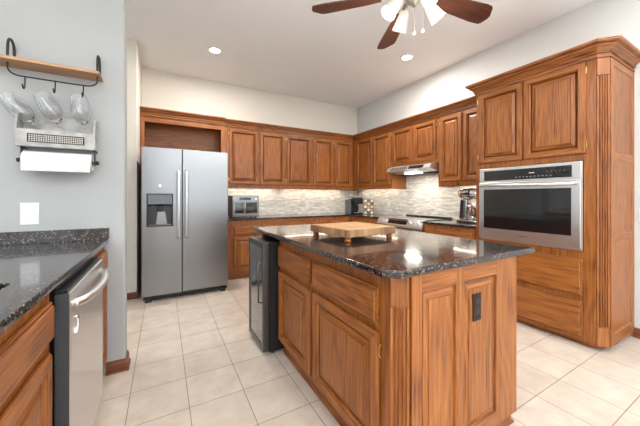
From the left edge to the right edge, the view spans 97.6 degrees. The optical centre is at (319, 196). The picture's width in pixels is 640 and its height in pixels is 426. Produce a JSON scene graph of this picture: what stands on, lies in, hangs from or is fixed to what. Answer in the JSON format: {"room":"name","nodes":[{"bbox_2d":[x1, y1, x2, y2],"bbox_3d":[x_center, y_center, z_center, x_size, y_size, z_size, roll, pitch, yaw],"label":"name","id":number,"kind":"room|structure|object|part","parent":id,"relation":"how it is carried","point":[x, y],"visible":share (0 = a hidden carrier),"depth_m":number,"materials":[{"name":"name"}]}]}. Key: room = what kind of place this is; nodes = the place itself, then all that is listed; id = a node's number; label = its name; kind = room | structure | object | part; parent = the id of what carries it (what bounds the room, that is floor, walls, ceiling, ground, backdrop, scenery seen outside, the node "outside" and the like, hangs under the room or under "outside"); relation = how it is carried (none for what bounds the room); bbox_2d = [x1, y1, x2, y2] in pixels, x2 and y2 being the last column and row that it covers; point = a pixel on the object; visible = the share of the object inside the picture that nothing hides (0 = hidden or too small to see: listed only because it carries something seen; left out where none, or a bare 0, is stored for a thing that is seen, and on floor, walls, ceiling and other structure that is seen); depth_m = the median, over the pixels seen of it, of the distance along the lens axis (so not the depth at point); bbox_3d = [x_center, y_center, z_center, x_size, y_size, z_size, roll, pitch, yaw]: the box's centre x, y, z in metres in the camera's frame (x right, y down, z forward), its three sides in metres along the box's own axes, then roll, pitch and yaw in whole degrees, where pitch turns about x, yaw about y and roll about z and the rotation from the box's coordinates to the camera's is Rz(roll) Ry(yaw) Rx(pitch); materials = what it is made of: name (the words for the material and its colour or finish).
{"room":"kitchen","nodes":[
{"label":"kitchen","id":0,"kind":"room"},
{"bbox_2d":[0,0,126,373],"bbox_3d":[-3.246,-0.325,0.954,4.271,3.050,0.120,0,0,-29],"label":"wall","id":1,"kind":"structure","parent":0,"point":[73,33],"depth_m":1.82,"materials":[{"name":"paint"}]},
{"bbox_2d":[20,203,38,224],"bbox_3d":[-1.771,0.102,1.708,0.085,0.135,0.009,0,0,-29],"label":"light switch","id":2,"kind":"object","parent":1,"relation":"attached to","point":[29,212],"visible":1,"depth_m":1.71,"materials":[{"name":"white plastic"}]},
{"bbox_2d":[0,38,102,96],"bbox_3d":[-1.650,-0.775,1.696,0.520,0.304,0.148,0,0,-29],"label":"wall shelf","id":3,"kind":"object","parent":1,"relation":"attached to","point":[8,61],"visible":1,"depth_m":1.68,"materials":[{"name":"brown wood"}]},
{"bbox_3d":[-1.608,-0.735,1.699,0.416,0.074,0.009,0,0,-29],"label":"hook rail","id":4,"kind":"part","parent":3,"relation":"part of","materials":[{"name":"black metal"}]},
{"bbox_2d":[14,115,97,151],"bbox_3d":[-1.617,-0.400,1.735,0.367,0.204,0.110,0,0,-29],"label":"crate","id":5,"kind":"object","parent":1,"relation":"attached to","point":[50,135],"visible":0.93,"depth_m":1.72,"materials":[{"name":"grey wood"}]},
{"bbox_2d":[0,91,39,129],"bbox_3d":[-1.731,-0.462,1.664,0.258,0.303,0.100,0,0,-29],"label":"wine glass","id":6,"kind":"object","parent":5,"relation":"in","point":[17,107],"visible":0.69,"depth_m":1.61,"materials":[{"name":"white"}]},
{"bbox_2d":[33,91,64,131],"bbox_3d":[-1.625,-0.475,1.724,0.203,0.329,0.100,0,0,-29],"label":"wine glass","id":7,"kind":"object","parent":5,"relation":"in","point":[48,106],"visible":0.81,"depth_m":1.68,"materials":[{"name":"white"}]},
{"bbox_2d":[70,94,90,133],"bbox_3d":[-1.518,-0.479,1.782,0.108,0.336,0.100,0,0,3],"label":"wine glass","id":8,"kind":"object","parent":5,"relation":"in","point":[80,109],"visible":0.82,"depth_m":1.75,"materials":[{"name":"white"}]},
{"bbox_2d":[16,146,98,165],"bbox_3d":[-1.614,-0.248,1.750,0.381,0.096,0.087,0,0,-29],"label":"towel holder","id":9,"kind":"object","parent":1,"relation":"attached to","point":[95,162],"visible":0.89,"depth_m":1.80,"materials":[{"name":"black metal"}]},
{"bbox_2d":[20,151,93,172],"bbox_3d":[-1.600,-0.212,1.722,0.316,0.120,0.110,0,0,-29],"label":"paper towel roll","id":10,"kind":"object","parent":9,"relation":"on","point":[29,160],"visible":0.99,"depth_m":1.68,"materials":[{"name":"white paper"}]},
{"bbox_3d":[-1.599,-0.218,1.723,0.381,0.026,0.026,0,0,-29],"label":"rod","id":11,"kind":"part","parent":9,"relation":"part of","materials":[{"name":"black metal"}]},
{"bbox_3d":[-1.469,-0.248,1.834,0.008,0.096,0.082,0,0,-29],"label":"arm","id":12,"kind":"part","parent":9,"relation":"part of","materials":[{"name":"black metal"}]},
{"bbox_2d":[106,350,130,375],"bbox_3d":[-1.413,1.160,1.968,0.130,0.080,0.144,0,0,-29],"label":"baseboard","id":13,"kind":"structure","parent":1,"relation":"attached to","point":[121,365],"depth_m":1.92,"materials":[{"name":"brown wood"}]},
{"bbox_2d":[127,39,141,292],"bbox_3d":[-4.226,-0.325,2.663,4.233,3.050,0.880,0,0,-29],"label":"wall","id":14,"kind":"structure","parent":0,"point":[134,70],"depth_m":3.30,"materials":[{"name":"beige paint"}]},
{"bbox_2d":[127,290,138,299],"bbox_3d":[-2.749,1.160,3.008,1.347,0.080,0.064,0,0,-29],"label":"baseboard","id":15,"kind":"structure","parent":14,"relation":"attached to","point":[133,295],"depth_m":3.29,"materials":[{"name":"brown wood"}]},
{"bbox_2d":[141,67,356,214],"bbox_3d":[-0.868,-0.325,4.993,3.910,3.050,0.100,0,0,-29],"label":"wall","id":16,"kind":"structure","parent":0,"point":[160,89],"depth_m":4.69,"materials":[{"name":"beige paint"}]},
{"bbox_2d":[225,126,285,188],"bbox_3d":[-1.082,-0.618,4.608,0.996,0.965,0.339,0,0,-29],"label":"upper cabinet","id":17,"kind":"object","parent":16,"relation":"attached to","point":[256,158],"visible":0.77,"depth_m":4.45,"materials":[{"name":"brown wood"}]},
{"bbox_3d":[-1.187,-0.623,4.370,0.451,0.841,0.027,0,0,-29],"label":"door","id":18,"kind":"part","parent":17,"relation":"part of","materials":[{"name":"brown wood"}]},
{"bbox_3d":[-0.773,-0.623,4.602,0.431,0.841,0.027,0,0,-29],"label":"door","id":19,"kind":"part","parent":17,"relation":"part of","materials":[{"name":"brown wood"}]},
{"bbox_2d":[228,188,356,214],"bbox_3d":[-0.422,0.074,5.181,2.731,0.473,0.008,0,0,-29],"label":"backsplash","id":20,"kind":"structure","parent":16,"relation":"attached to","point":[271,201],"depth_m":5.18,"materials":[{"name":"tile"}]},
{"bbox_2d":[286,133,333,189],"bbox_3d":[-0.229,-0.618,5.086,0.955,0.965,0.339,0,0,-29],"label":"upper cabinet","id":21,"kind":"object","parent":16,"relation":"attached to","point":[309,159],"visible":0.91,"depth_m":4.92,"materials":[{"name":"brown wood"}]},
{"bbox_3d":[-0.354,-0.623,4.837,0.457,0.841,0.027,0,0,-29],"label":"door","id":22,"kind":"part","parent":21,"relation":"part of","materials":[{"name":"brown wood"}]},
{"bbox_3d":[0.062,-0.623,5.071,0.418,0.841,0.027,0,0,-29],"label":"door","id":23,"kind":"part","parent":21,"relation":"part of","materials":[{"name":"brown wood"}]},
{"bbox_2d":[225,96,475,140],"bbox_3d":[0.228,-1.123,3.708,2.394,0.103,2.554,0,0,-29],"label":"crown molding","id":24,"kind":"structure","parent":21,"relation":"attached to","point":[469,102],"depth_m":4.42,"materials":[{"name":"brown wood"}]},
{"bbox_2d":[334,139,352,189],"bbox_3d":[0.376,-0.618,5.425,0.428,0.965,0.339,0,0,-29],"label":"upper cabinet","id":25,"kind":"object","parent":16,"relation":"attached to","point":[343,150],"visible":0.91,"depth_m":5.27,"materials":[{"name":"brown wood"}]},
{"bbox_2d":[127,0,593,107],"bbox_3d":[-0.597,-1.880,0.084,8.040,0.060,8.730,0,0,-29],"label":"ceiling","id":26,"kind":"structure","parent":0,"point":[285,47],"depth_m":3.29,"materials":[{"name":"paint"}]},
{"bbox_2d":[208,46,221,53],"bbox_3d":[-1.321,-1.843,3.524,0.176,0.011,0.176,0,0,-29],"label":"recessed light","id":27,"kind":"object","parent":26,"relation":"in","point":[215,50],"visible":1,"depth_m":3.52,"materials":[{"name":"white plastic"}]},
{"bbox_2d":[312,0,492,48],"bbox_3d":[0.636,-1.439,1.779,1.261,0.820,1.273,0,0,-29],"label":"ceiling fan","id":28,"kind":"object","parent":26,"relation":"hanging from","point":[472,11],"visible":1,"depth_m":1.90,"materials":[{"name":"brown wood"}]},
{"bbox_3d":[0.175,-1.301,1.898,0.470,0.008,0.150,0,13,15],"label":"blade","id":29,"kind":"part","parent":28,"relation":"part of","materials":[{"name":"brown wood"}]},
{"bbox_3d":[0.574,-1.301,2.217,0.150,0.008,0.470,-13,1,-3],"label":"blade","id":30,"kind":"part","parent":28,"relation":"part of","materials":[{"name":"brown wood"}]},
{"bbox_3d":[0.450,-1.188,1.764,0.132,0.142,0.101,0,0,-29],"label":"lamp shade","id":31,"kind":"part","parent":28,"relation":"part of","materials":[{"name":"white glass"}]},
{"bbox_3d":[0.560,-1.188,1.923,0.099,0.143,0.133,0,0,-29],"label":"lamp shade","id":32,"kind":"part","parent":28,"relation":"part of","materials":[{"name":"white glass"}]},
{"bbox_3d":[0.625,-1.188,1.641,0.099,0.143,0.133,0,0,-29],"label":"lamp shade","id":33,"kind":"part","parent":28,"relation":"part of","materials":[{"name":"white glass"}]},
{"bbox_3d":[0.740,-1.188,1.796,0.131,0.143,0.103,0,0,-29],"label":"lamp shade","id":34,"kind":"part","parent":28,"relation":"part of","materials":[{"name":"white glass"}]},
{"bbox_3d":[1.001,-1.301,1.936,0.470,0.008,0.150,0,-13,-21],"label":"blade","id":35,"kind":"part","parent":28,"relation":"part of","materials":[{"name":"brown wood"}]},
{"bbox_2d":[400,54,413,60],"bbox_3d":[1.149,-1.843,3.700,0.176,0.011,0.176,0,0,-29],"label":"recessed light","id":36,"kind":"object","parent":26,"relation":"in","point":[405,57],"visible":1,"depth_m":3.70,"materials":[{"name":"white plastic"}]},
{"bbox_2d":[93,277,639,425],"bbox_3d":[-0.597,1.230,0.084,8.040,0.060,8.730,0,0,-29],"label":"floor","id":37,"kind":"structure","parent":0,"point":[196,360],"depth_m":1.87,"materials":[{"name":"beige tile"}]},
{"bbox_2d":[0,294,53,425],"bbox_3d":[-0.939,0.758,0.398,0.611,0.884,1.012,0,0,-29],"label":"base cabinet","id":38,"kind":"object","parent":37,"relation":"on","point":[25,357],"visible":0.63,"depth_m":0.78,"materials":[{"name":"brown wood"}]},
{"bbox_3d":[-0.807,0.802,0.749,0.027,0.555,0.435,0,0,-29],"label":"door","id":39,"kind":"part","parent":38,"relation":"part of","materials":[{"name":"brown wood"}]},
{"bbox_2d":[49,257,109,425],"bbox_3d":[-1.305,0.764,1.143,0.702,0.872,0.640,0,0,-29],"label":"dishwasher","id":40,"kind":"object","parent":37,"relation":"on","point":[76,347],"visible":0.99,"depth_m":1.12,"materials":[{"name":"silver metal"}]},
{"bbox_3d":[-1.032,0.400,1.296,0.076,0.032,0.539,0,0,-29],"label":"handle","id":41,"kind":"part","parent":40,"relation":"part of","materials":[{"name":"silver metal"}]},
{"bbox_2d":[93,247,107,368],"bbox_3d":[-1.600,0.758,1.576,0.611,0.884,0.399,0,0,-29],"label":"base cabinet","id":42,"kind":"object","parent":37,"relation":"on","point":[102,253],"visible":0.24,"depth_m":1.81,"materials":[{"name":"brown wood"}]},
{"bbox_2d":[0,228,108,334],"bbox_3d":[-1.213,0.262,0.816,0.682,0.108,2.109,0,0,-29],"label":"countertop","id":43,"kind":"structure","parent":42,"relation":"on","point":[33,264],"depth_m":1.26,"materials":[{"name":"black stone"}]},
{"bbox_3d":[-1.346,0.412,1.722,0.026,0.125,0.320,0,0,-29],"label":"drawer","id":44,"kind":"part","parent":42,"relation":"part of","materials":[{"name":"brown wood"}]},
{"bbox_3d":[-1.351,0.790,1.719,0.027,0.580,0.320,0,0,-29],"label":"door","id":45,"kind":"part","parent":42,"relation":"part of","materials":[{"name":"brown wood"}]},
{"bbox_2d":[140,106,225,287],"bbox_3d":[-1.972,0.009,4.081,1.077,2.383,0.408,0,0,-29],"label":"tall cabinet","id":46,"kind":"object","parent":37,"relation":"on","point":[159,128],"visible":0.58,"depth_m":4.09,"materials":[{"name":"brown wood"}]},
{"bbox_3d":[-2.074,-0.850,4.247,1.023,0.460,0.018,0,0,-29],"label":"panel","id":47,"kind":"part","parent":46,"relation":"part of","materials":[{"name":"brown wood"}]},
{"bbox_3d":[-1.910,-1.067,3.963,0.975,0.125,0.018,0,0,-29],"label":"rail","id":48,"kind":"part","parent":46,"relation":"part of","materials":[{"name":"brown wood"}]},
{"bbox_3d":[-1.887,-1.133,3.929,1.077,0.101,0.060,0,0,-29],"label":"crown","id":49,"kind":"part","parent":46,"relation":"part of","materials":[{"name":"brown wood"}]},
{"bbox_3d":[-1.998,0.040,4.112,1.062,2.320,0.328,0,0,-29],"label":"panel","id":50,"kind":"part","parent":46,"relation":"part of","materials":[{"name":"brown wood"}]},
{"bbox_2d":[142,146,227,302],"bbox_3d":[-1.775,0.318,3.696,0.935,1.765,0.917,0,0,-29],"label":"refrigerator","id":51,"kind":"object","parent":37,"relation":"on","point":[185,192],"visible":1,"depth_m":3.33,"materials":[{"name":"grey metal"}]},
{"bbox_3d":[-1.835,0.280,3.256,0.401,1.690,0.075,0,0,-29],"label":"freezer door","id":52,"kind":"part","parent":51,"relation":"part of","materials":[{"name":"silver metal"}]},
{"bbox_3d":[-1.655,0.088,3.279,0.034,0.807,0.072,0,0,-29],"label":"handle","id":53,"kind":"part","parent":51,"relation":"part of","materials":[{"name":"silver metal"}]},
{"bbox_3d":[-1.583,0.088,3.319,0.034,0.807,0.072,0,0,-29],"label":"handle","id":54,"kind":"part","parent":51,"relation":"part of","materials":[{"name":"silver metal"}]},
{"bbox_3d":[-1.423,0.280,3.487,0.526,1.690,0.075,0,0,-29],"label":"fridge door","id":55,"kind":"part","parent":51,"relation":"part of","materials":[{"name":"silver metal"}]},
{"bbox_2d":[228,220,260,279],"bbox_3d":[-1.247,0.771,4.357,0.483,0.859,0.633,0,0,-29],"label":"base cabinet","id":56,"kind":"object","parent":37,"relation":"on","point":[239,232],"visible":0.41,"depth_m":4.06,"materials":[{"name":"brown wood"}]},
{"bbox_3d":[-1.075,0.828,4.112,0.377,0.491,0.027,0,0,-29],"label":"door","id":57,"kind":"part","parent":56,"relation":"part of","materials":[{"name":"brown wood"}]},
{"bbox_3d":[-1.072,0.488,4.107,0.377,0.131,0.026,0,0,-29],"label":"drawer","id":58,"kind":"part","parent":56,"relation":"part of","materials":[{"name":"brown wood"}]},
{"bbox_2d":[228,212,402,220],"bbox_3d":[-0.085,0.326,4.580,2.729,0.029,1.369,0,0,-29],"label":"countertop","id":59,"kind":"structure","parent":56,"relation":"on","point":[310,215],"depth_m":4.72,"materials":[{"name":"black stone"}]},
{"bbox_2d":[228,195,258,217],"bbox_3d":[-1.187,0.144,4.336,0.400,0.336,0.395,0,0,-29],"label":"toaster oven","id":60,"kind":"object","parent":59,"relation":"on","point":[238,205],"visible":0.95,"depth_m":4.19,"materials":[{"name":"silver metal"}]},
{"bbox_3d":[-1.196,0.166,4.137,0.150,0.210,0.012,0,0,-29],"label":"door","id":61,"kind":"part","parent":60,"relation":"part of","materials":[{"name":"silver metal"}]},
{"bbox_3d":[-1.037,0.166,4.226,0.205,0.210,0.012,0,0,-29],"label":"door","id":62,"kind":"part","parent":60,"relation":"part of","materials":[{"name":"silver metal"}]},
{"bbox_2d":[345,196,362,213],"bbox_3d":[0.619,0.151,5.117,0.235,0.320,0.260,0,0,-29],"label":"coffee maker","id":63,"kind":"object","parent":59,"relation":"on","point":[351,205],"visible":0.95,"depth_m":5.06,"materials":[{"name":"black plastic"}]},
{"bbox_3d":[0.513,0.179,5.120,0.053,0.266,0.130,0,0,-29],"label":"water tank","id":64,"kind":"part","parent":63,"relation":"part of","materials":[{"name":"grey plastic"}]},
{"bbox_2d":[364,199,373,213],"bbox_3d":[0.886,0.174,5.106,0.176,0.273,0.066,0,0,5],"label":"coffee pod rack","id":65,"kind":"object","parent":59,"relation":"on","point":[373,199],"visible":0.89,"depth_m":5.07,"materials":[{"name":"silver metal"}]},
{"bbox_2d":[249,236,283,352],"bbox_3d":[-0.285,0.774,2.409,0.621,0.852,0.398,0,0,-29],"label":"wine cooler","id":66,"kind":"object","parent":37,"relation":"on","point":[264,268],"visible":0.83,"depth_m":2.15,"materials":[{"name":"black plastic"}]},
{"bbox_3d":[-0.515,0.761,2.281,0.011,0.737,0.328,0,0,-29],"label":"glass","id":67,"kind":"part","parent":66,"relation":"part of","materials":[{"name":"clear glass"}]},
{"bbox_3d":[-0.505,0.759,2.286,0.045,0.822,0.398,0,0,-29],"label":"door frame","id":68,"kind":"part","parent":66,"relation":"part of","materials":[{"name":"grey metal"}]},
{"bbox_3d":[-0.452,0.648,2.110,0.037,0.317,0.012,0,0,-29],"label":"handle","id":69,"kind":"part","parent":66,"relation":"part of","materials":[{"name":"grey metal"}]},
{"bbox_2d":[261,218,305,235],"bbox_3d":[-0.702,0.771,4.663,0.763,0.859,0.633,0,0,-29],"label":"base cabinet","id":70,"kind":"object","parent":37,"relation":"on","point":[292,221],"visible":0.13,"depth_m":4.39,"materials":[{"name":"brown wood"}]},
{"bbox_3d":[-0.713,0.464,4.309,0.350,0.112,0.026,0,0,-29],"label":"drawer","id":71,"kind":"part","parent":70,"relation":"part of","materials":[{"name":"brown wood"}]},
{"bbox_3d":[-0.386,0.464,4.492,0.340,0.112,0.026,0,0,-29],"label":"drawer","id":72,"kind":"part","parent":70,"relation":"part of","materials":[{"name":"brown wood"}]},
{"bbox_2d":[306,216,349,223],"bbox_3d":[0.015,0.771,5.065,0.876,0.859,0.633,0,0,-29],"label":"base cabinet","id":73,"kind":"object","parent":37,"relation":"on","point":[317,220],"visible":0.15,"depth_m":4.79,"materials":[{"name":"brown wood"}]},
{"bbox_3d":[-0.020,0.464,4.697,0.380,0.112,0.026,0,0,-29],"label":"drawer","id":74,"kind":"part","parent":73,"relation":"part of","materials":[{"name":"brown wood"}]},
{"bbox_3d":[0.333,0.464,4.896,0.370,0.112,0.026,0,0,-29],"label":"drawer","id":75,"kind":"part","parent":73,"relation":"part of","materials":[{"name":"brown wood"}]},
{"bbox_2d":[350,216,377,223],"bbox_3d":[0.984,0.771,4.829,0.633,0.859,0.758,0,0,-29],"label":"base cabinet","id":76,"kind":"object","parent":37,"relation":"on","point":[352,218],"visible":0.09,"depth_m":4.69,"materials":[{"name":"brown wood"}]},
{"bbox_2d":[262,234,515,425],"bbox_3d":[0.253,0.752,1.994,0.875,0.896,1.708,0,0,-29],"label":"kitchen island","id":77,"kind":"object","parent":37,"relation":"on","point":[436,348],"visible":0.83,"depth_m":1.27,"materials":[{"name":"brown wood"}]},
{"bbox_3d":[-0.187,0.451,1.913,0.026,0.154,0.520,0,0,-29],"label":"drawer","id":78,"kind":"part","parent":77,"relation":"part of","materials":[{"name":"brown wood"}]},
{"bbox_3d":[-0.183,0.821,1.915,0.027,0.522,0.520,0,0,-29],"label":"door","id":79,"kind":"part","parent":77,"relation":"part of","materials":[{"name":"brown wood"}]},
{"bbox_3d":[0.100,0.451,1.401,0.026,0.154,0.570,0,0,-29],"label":"drawer","id":80,"kind":"part","parent":77,"relation":"part of","materials":[{"name":"brown wood"}]},
{"bbox_3d":[0.104,0.821,1.403,0.027,0.522,0.570,0,0,-29],"label":"door","id":81,"kind":"part","parent":77,"relation":"part of","materials":[{"name":"brown wood"}]},
{"bbox_2d":[253,223,533,278],"bbox_3d":[0.278,0.288,2.019,1.040,0.030,1.750,0,0,-29],"label":"island countertop","id":82,"kind":"structure","parent":77,"relation":"on","point":[406,254],"depth_m":1.46,"materials":[{"name":"black stone"}]},
{"bbox_2d":[311,222,394,241],"bbox_3d":[0.219,0.234,1.940,0.416,0.078,0.416,0,0,-33],"label":"cutting board","id":83,"kind":"object","parent":82,"relation":"on","point":[347,230],"visible":1,"depth_m":1.81,"materials":[{"name":"brown wood"}]},
{"bbox_3d":[0.277,1.173,2.005,0.823,0.055,1.634,0,0,-29],"label":"shoe molding","id":84,"kind":"part","parent":77,"relation":"part of","materials":[{"name":"brown wood"}]},
{"bbox_3d":[0.493,0.713,1.171,0.219,0.675,0.024,0,0,-29],"label":"panel","id":85,"kind":"part","parent":77,"relation":"part of","materials":[{"name":"brown wood"}]},
{"bbox_3d":[0.685,0.707,1.271,0.762,0.806,0.012,0,0,-29],"label":"frame","id":86,"kind":"part","parent":77,"relation":"part of","materials":[{"name":"brown wood"}]},
{"bbox_2d":[473,292,480,321],"bbox_3d":[0.717,0.502,1.280,0.060,0.125,0.005,0,0,-29],"label":"outlet","id":87,"kind":"object","parent":77,"relation":"attached to","point":[476,295],"depth_m":1.28,"materials":[{"name":"black plastic"}]},
{"bbox_2d":[475,297,479,313],"bbox_3d":[0.719,0.496,1.277,0.034,0.072,0.002,0,0,-29],"label":"socket","id":88,"kind":"object","parent":77,"relation":"attached to","point":[477,299],"depth_m":1.28,"materials":[{"name":"black plastic"}]},
{"bbox_3d":[0.743,0.713,1.311,0.262,0.675,0.024,0,0,-29],"label":"panel","id":89,"kind":"part","parent":77,"relation":"part of","materials":[{"name":"brown wood"}]},
{"bbox_2d":[377,214,452,232],"bbox_3d":[1.347,0.719,4.103,0.694,0.865,0.856,0,0,-29],"label":"range","id":90,"kind":"object","parent":37,"relation":"on","point":[408,222],"visible":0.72,"depth_m":3.95,"materials":[{"name":"silver metal"}]},
{"bbox_3d":[1.119,0.362,3.975,0.080,0.121,0.856,0,0,-29],"label":"control panel","id":91,"kind":"part","parent":90,"relation":"part of","materials":[{"name":"silver metal"}]},
{"bbox_3d":[1.103,0.709,3.966,0.034,0.554,0.836,0,0,-29],"label":"oven door","id":92,"kind":"part","parent":90,"relation":"part of","materials":[{"name":"silver metal"}]},
{"bbox_2d":[382,215,452,220],"bbox_3d":[1.401,0.312,4.133,0.568,0.016,0.856,0,0,-29],"label":"cooktop","id":93,"kind":"object","parent":90,"relation":"in","point":[405,217],"depth_m":4.02,"materials":[{"name":"black glass"}]},
{"bbox_3d":[1.630,0.295,4.262,0.043,0.017,0.816,0,0,-29],"label":"trim","id":94,"kind":"part","parent":90,"relation":"part of","materials":[{"name":"black plastic"}]},
{"bbox_2d":[424,224,475,239],"bbox_3d":[1.758,0.771,3.450,0.633,0.859,0.676,0,0,-29],"label":"base cabinet","id":95,"kind":"object","parent":37,"relation":"on","point":[460,232],"visible":0.08,"depth_m":3.25,"materials":[{"name":"brown wood"}]},
{"bbox_3d":[1.493,0.464,3.302,0.026,0.151,0.620,0,0,-29],"label":"drawer","id":96,"kind":"part","parent":95,"relation":"part of","materials":[{"name":"brown wood"}]},
{"bbox_2d":[423,219,475,228],"bbox_3d":[1.755,0.326,3.449,0.626,0.029,0.676,0,0,-29],"label":"countertop","id":97,"kind":"structure","parent":95,"relation":"on","point":[453,223],"depth_m":3.30,"materials":[{"name":"black stone"}]},
{"bbox_2d":[456,188,475,223],"bbox_3d":[1.833,0.101,3.383,0.265,0.422,0.351,0,0,-29],"label":"stand mixer","id":98,"kind":"object","parent":97,"relation":"on","point":[467,210],"visible":0.64,"depth_m":3.42,"materials":[{"name":"silver metal"}]},
{"bbox_2d":[468,204,475,219],"bbox_3d":[1.883,0.182,3.337,0.221,0.183,0.221,0,0,16],"label":"bowl","id":99,"kind":"object","parent":98,"relation":"on","point":[471,207],"depth_m":3.30,"materials":[{"name":"silver metal"}]},
{"bbox_2d":[465,35,639,347],"bbox_3d":[2.154,0.003,2.692,0.683,2.395,1.162,0,0,-29],"label":"tall cabinet","id":100,"kind":"object","parent":37,"relation":"on","point":[576,103],"visible":0.88,"depth_m":2.31,"materials":[{"name":"brown wood"}]},
{"bbox_3d":[1.786,-0.710,2.790,0.027,0.724,0.416,0,0,-29],"label":"door","id":101,"kind":"part","parent":100,"relation":"part of","materials":[{"name":"brown wood"}]},
{"bbox_2d":[479,161,583,250],"bbox_3d":[2.099,0.072,2.709,0.648,0.724,0.823,0,0,-29],"label":"wall oven","id":102,"kind":"object","parent":100,"relation":"in","point":[540,204],"visible":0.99,"depth_m":2.49,"materials":[{"name":"grey metal"}]},
{"bbox_3d":[1.842,-0.112,2.565,0.058,0.026,0.788,0,0,-29],"label":"handle","id":103,"kind":"part","parent":102,"relation":"part of","materials":[{"name":"silver metal"}]},
{"bbox_3d":[1.884,-0.220,2.589,0.015,0.136,0.819,0,0,-29],"label":"control panel","id":104,"kind":"part","parent":102,"relation":"part of","materials":[{"name":"silver metal"}]},
{"bbox_3d":[1.889,0.977,2.595,0.026,0.286,0.830,0,0,-29],"label":"drawer","id":105,"kind":"part","parent":100,"relation":"part of","materials":[{"name":"brown wood"}]},
{"bbox_3d":[1.889,0.642,2.595,0.026,0.291,0.830,0,0,-29],"label":"drawer","id":106,"kind":"part","parent":100,"relation":"part of","materials":[{"name":"brown wood"}]},
{"bbox_3d":[2.154,-1.135,2.692,0.683,0.120,1.162,0,0,-29],"label":"crown","id":107,"kind":"part","parent":100,"relation":"part of","materials":[{"name":"brown wood"}]},
{"bbox_3d":[2.000,-0.710,2.409,0.027,0.724,0.437,0,0,-29],"label":"door","id":108,"kind":"part","parent":100,"relation":"part of","materials":[{"name":"brown wood"}]},
{"bbox_3d":[2.463,0.043,2.280,0.548,2.225,0.012,0,0,-29],"label":"frame","id":109,"kind":"part","parent":100,"relation":"part of","materials":[{"name":"brown wood"}]},
{"bbox_3d":[2.467,-0.685,2.283,0.438,0.670,0.011,0,0,-29],"label":"panel","id":110,"kind":"part","parent":100,"relation":"part of","materials":[{"name":"brown wood"}]},
{"bbox_3d":[2.467,-0.005,2.283,0.438,0.570,0.011,0,0,-29],"label":"panel","id":111,"kind":"part","parent":100,"relation":"part of","materials":[{"name":"brown wood"}]},
{"bbox_3d":[2.467,0.705,2.283,0.438,0.730,0.011,0,0,-29],"label":"panel","id":112,"kind":"part","parent":100,"relation":"part of","materials":[{"name":"brown wood"}]},
{"bbox_2d":[357,0,639,335],"bbox_3d":[2.953,-0.325,2.074,0.100,3.050,8.730,0,0,-29],"label":"wall","id":113,"kind":"structure","parent":0,"point":[595,19],"depth_m":3.07,"materials":[{"name":"paint"}]},
{"bbox_2d":[353,130,405,190],"bbox_3d":[0.954,-0.618,5.166,0.339,0.965,1.360,0,0,-29],"label":"upper cabinet","id":114,"kind":"object","parent":113,"relation":"attached to","point":[372,156],"visible":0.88,"depth_m":4.85,"materials":[{"name":"brown wood"}]},
{"bbox_3d":[0.808,-0.623,5.108,0.027,0.841,0.440,0,0,-29],"label":"door","id":115,"kind":"part","parent":114,"relation":"part of","materials":[{"name":"brown wood"}]},
{"bbox_3d":[1.033,-0.623,4.706,0.027,0.841,0.420,0,0,-29],"label":"door","id":116,"kind":"part","parent":114,"relation":"part of","materials":[{"name":"brown wood"}]},
{"bbox_2d":[387,162,438,176],"bbox_3d":[1.447,-0.401,4.151,0.475,0.132,0.815,0,0,-29],"label":"range hood","id":117,"kind":"object","parent":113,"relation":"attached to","point":[431,168],"visible":0.9,"depth_m":4.00,"materials":[{"name":"silver metal"}]},
{"bbox_2d":[392,117,438,166],"bbox_3d":[1.499,-0.784,4.193,0.339,0.632,0.868,0,0,-29],"label":"upper cabinet","id":118,"kind":"object","parent":113,"relation":"attached to","point":[417,143],"visible":0.77,"depth_m":4.05,"materials":[{"name":"brown wood"}]},
{"bbox_3d":[1.261,-0.777,4.299,0.027,0.531,0.405,0,0,-29],"label":"door","id":119,"kind":"part","parent":118,"relation":"part of","materials":[{"name":"brown wood"}]},
{"bbox_3d":[1.468,-0.777,3.930,0.027,0.531,0.390,0,0,-29],"label":"door","id":120,"kind":"part","parent":118,"relation":"part of","materials":[{"name":"brown wood"}]},
{"bbox_2d":[357,174,475,218],"bbox_3d":[1.487,-0.104,4.577,0.008,0.831,2.930,0,0,-29],"label":"backsplash","id":121,"kind":"structure","parent":113,"relation":"attached to","point":[422,195],"depth_m":4.44,"materials":[{"name":"tile"}]},
{"bbox_2d":[439,106,475,186],"bbox_3d":[1.878,-0.618,3.518,0.339,0.965,0.676,0,0,-29],"label":"upper cabinet","id":122,"kind":"object","parent":113,"relation":"attached to","point":[457,130],"visible":0.61,"depth_m":3.48,"materials":[{"name":"brown wood"}]},
{"bbox_3d":[1.667,-0.623,3.575,0.027,0.841,0.305,0,0,-29],"label":"door","id":123,"kind":"part","parent":122,"relation":"part of","materials":[{"name":"brown wood"}]},
{"bbox_3d":[1.826,-0.623,3.291,0.027,0.841,0.295,0,0,-29],"label":"door","id":124,"kind":"part","parent":122,"relation":"part of","materials":[{"name":"brown wood"}]},
{"bbox_2d":[632,327,639,338],"bbox_3d":[3.861,1.160,0.328,0.024,0.080,4.775,0,0,-29],"label":"baseboard","id":125,"kind":"structure","parent":113,"relation":"attached to","point":[636,333],"depth_m":2.39,"materials":[{"name":"brown wood"}]}
]}

